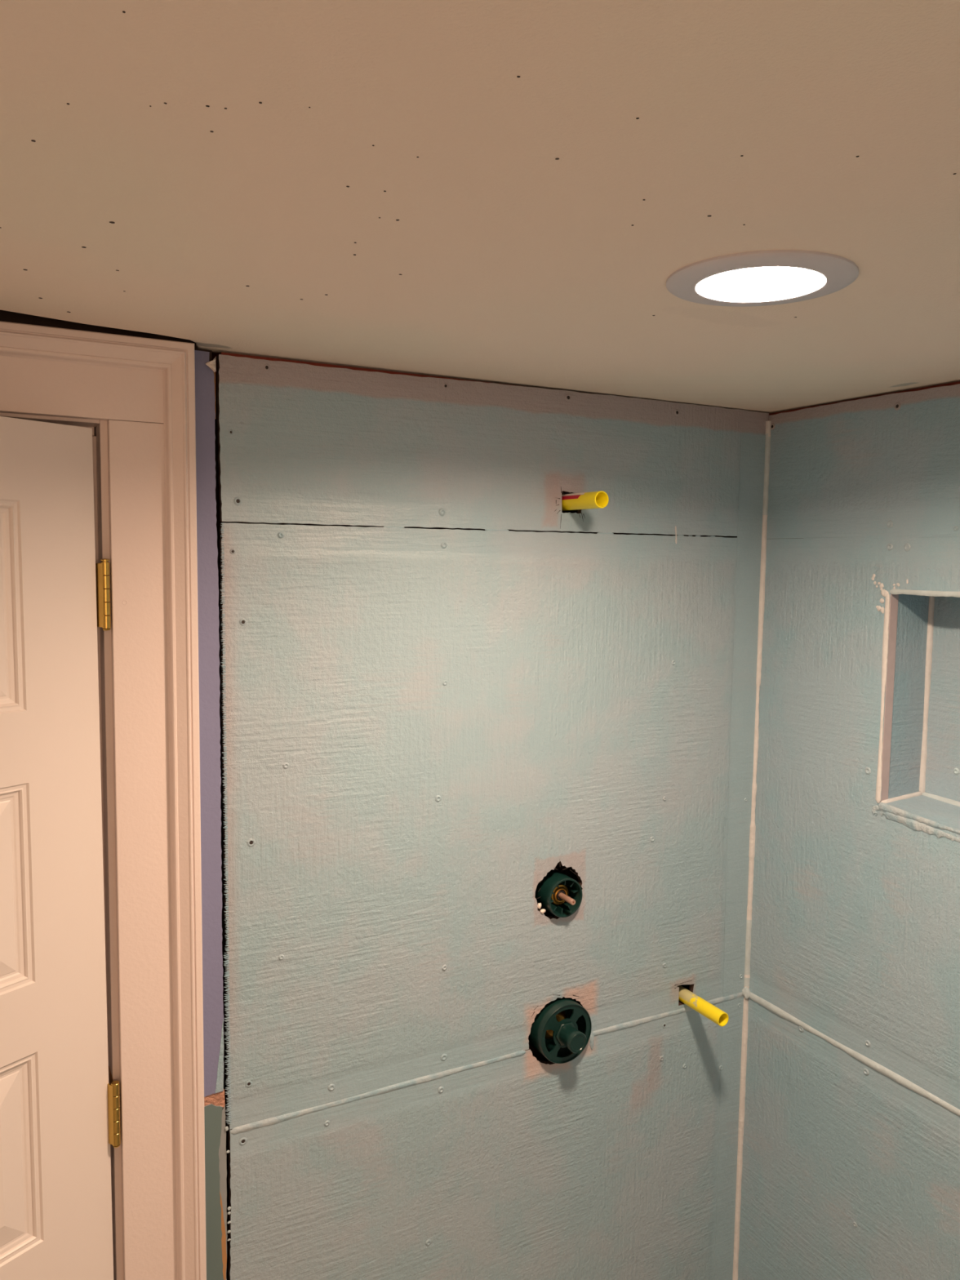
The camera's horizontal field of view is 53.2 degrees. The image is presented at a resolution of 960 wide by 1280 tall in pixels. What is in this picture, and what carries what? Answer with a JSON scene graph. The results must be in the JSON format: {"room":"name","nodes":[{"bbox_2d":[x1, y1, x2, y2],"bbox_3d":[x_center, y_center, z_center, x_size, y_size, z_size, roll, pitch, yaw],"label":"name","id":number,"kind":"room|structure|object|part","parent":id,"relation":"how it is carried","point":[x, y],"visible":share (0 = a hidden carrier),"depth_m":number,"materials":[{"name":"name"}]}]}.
{"room":"building under construction","nodes":[
{"label":"building under construction","id":0,"kind":"room"},
{"bbox_2d":[0,310,771,1279],"bbox_3d":[-0.622,0.618,1.377,2.910,2.200,0.135,-2,6,-28],"label":"wall","id":1,"kind":"structure","parent":0,"point":[446,687],"depth_m":1.61,"materials":[{"name":"blue"}]},
{"bbox_2d":[0,416,120,1279],"bbox_3d":[-0.728,0.732,1.093,0.056,1.994,0.734,4,6,34],"label":"door","id":2,"kind":"structure","parent":1,"relation":"in","point":[60,1096],"depth_m":1.26,"materials":[{"name":"beige paint"}]},
{"bbox_3d":[-0.646,-0.037,1.141,0.034,0.266,0.197,4,6,35],"label":"panel","id":3,"kind":"part","parent":2,"relation":"part of","materials":[{"name":"beige paint"}]},
{"bbox_3d":[-0.650,0.321,1.173,0.034,0.266,0.197,4,6,35],"label":"panel","id":4,"kind":"part","parent":2,"relation":"part of","materials":[{"name":"beige paint"}]},
{"bbox_3d":[-0.654,0.679,1.206,0.034,0.266,0.197,4,6,35],"label":"panel","id":5,"kind":"part","parent":2,"relation":"part of","materials":[{"name":"beige paint"}]},
{"bbox_3d":[-0.523,-0.061,1.302,0.039,0.086,0.003,4,6,33],"label":"hinge plate","id":6,"kind":"part","parent":2,"relation":"part of","materials":[{"name":"gold metal"}]},
{"bbox_3d":[-0.533,0.670,1.365,0.039,0.088,0.003,4,6,33],"label":"hinge plate","id":7,"kind":"part","parent":2,"relation":"part of","materials":[{"name":"gold metal"}]},
{"bbox_3d":[-0.531,0.669,1.384,0.001,0.088,0.053,-2,6,-28],"label":"hinge plate","id":8,"kind":"part","parent":2,"relation":"part of","materials":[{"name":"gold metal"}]},
{"bbox_2d":[0,320,206,1279],"bbox_3d":[-0.867,0.663,1.232,0.980,2.127,0.154,-2,6,-28],"label":"trim","id":9,"kind":"structure","parent":1,"relation":"attached to","point":[136,395],"depth_m":1.34,"materials":[{"name":"beige paint"}]},
{"bbox_3d":[-0.829,-0.323,1.107,0.903,0.077,0.018,-2,6,-28],"label":"head casing","id":10,"kind":"part","parent":9,"relation":"part of","materials":[{"name":"beige paint"}]},
{"bbox_3d":[-0.827,-0.372,1.092,0.976,0.039,0.039,-2,6,-28],"label":"head moulding","id":11,"kind":"part","parent":9,"relation":"part of","materials":[{"name":"beige paint"}]},
{"bbox_3d":[-0.480,0.710,1.392,0.076,2.018,0.018,-2,6,-28],"label":"casing","id":12,"kind":"part","parent":9,"relation":"part of","materials":[{"name":"beige paint"}]},
{"bbox_3d":[-0.427,0.655,1.403,0.042,2.127,0.039,-2,6,-28],"label":"moulding","id":13,"kind":"part","parent":9,"relation":"part of","materials":[{"name":"beige paint"}]},
{"bbox_3d":[0.123,-0.442,1.686,1.165,0.118,0.082,-2,6,-28],"label":"plate","id":14,"kind":"part","parent":1,"relation":"part of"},
{"bbox_2d":[534,869,582,917],"bbox_3d":[0.145,0.457,1.719,0.071,0.071,0.082,-2,6,-28],"label":"shower valve","id":15,"kind":"object","parent":1,"relation":"attached to","point":[559,894],"visible":0.98,"depth_m":1.72,"materials":[{"name":"green plastic"}]},
{"bbox_3d":[0.148,0.458,1.712,0.010,0.010,0.068,-2,6,-28],"label":"valve stem","id":16,"kind":"part","parent":15,"relation":"part of","materials":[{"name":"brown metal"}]},
{"bbox_2d":[528,996,591,1063],"bbox_3d":[0.150,0.708,1.737,0.110,0.110,0.100,-2,6,-28],"label":"shower valve","id":17,"kind":"object","parent":1,"relation":"attached to","point":[561,1031],"visible":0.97,"depth_m":1.72,"materials":[{"name":"green plastic"}]},
{"bbox_3d":[0.154,0.708,1.729,0.106,0.106,0.003,-2,6,-28],"label":"guard plate","id":18,"kind":"part","parent":17,"relation":"part of","materials":[{"name":"green plastic"}]},
{"bbox_2d":[561,490,608,511],"bbox_3d":[0.163,-0.237,1.640,0.028,0.028,0.154,-2,6,-28],"label":"pipe stub","id":19,"kind":"object","parent":1,"relation":"attached to","point":[593,500],"visible":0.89,"depth_m":1.60,"materials":[{"name":"yellow plastic"}]},
{"bbox_2d":[677,985,728,1026],"bbox_3d":[0.415,0.701,1.859,0.026,0.026,0.163,-2,6,-28],"label":"pipe stub","id":20,"kind":"object","parent":1,"relation":"attached to","point":[704,1007],"visible":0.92,"depth_m":1.82,"materials":[{"name":"yellow plastic"}]},
{"bbox_2d":[0,0,959,413],"bbox_3d":[0.063,-0.303,-0.093,2.780,0.045,3.030,-2,6,-28],"label":"ceiling","id":21,"kind":"structure","parent":0,"point":[505,192],"depth_m":0.73,"materials":[{"name":"white paint"}]},
{"bbox_2d":[666,249,858,306],"bbox_3d":[0.287,-0.381,0.983,0.189,0.037,0.189,-2,6,-28],"label":"recessed light","id":22,"kind":"object","parent":21,"relation":"in","point":[775,277],"visible":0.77,"depth_m":1.01,"materials":[{"name":"white"}]},
{"bbox_2d":[737,381,959,1279],"bbox_3d":[1.294,0.702,0.704,0.155,2.200,3.100,-2,6,-28],"label":"wall","id":23,"kind":"structure","parent":0,"point":[851,1166],"depth_m":1.69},
{"bbox_3d":[0.828,0.307,1.521,0.095,0.035,0.368,-2,6,-28],"label":"niche sill","id":24,"kind":"part","parent":23,"relation":"part of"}
]}

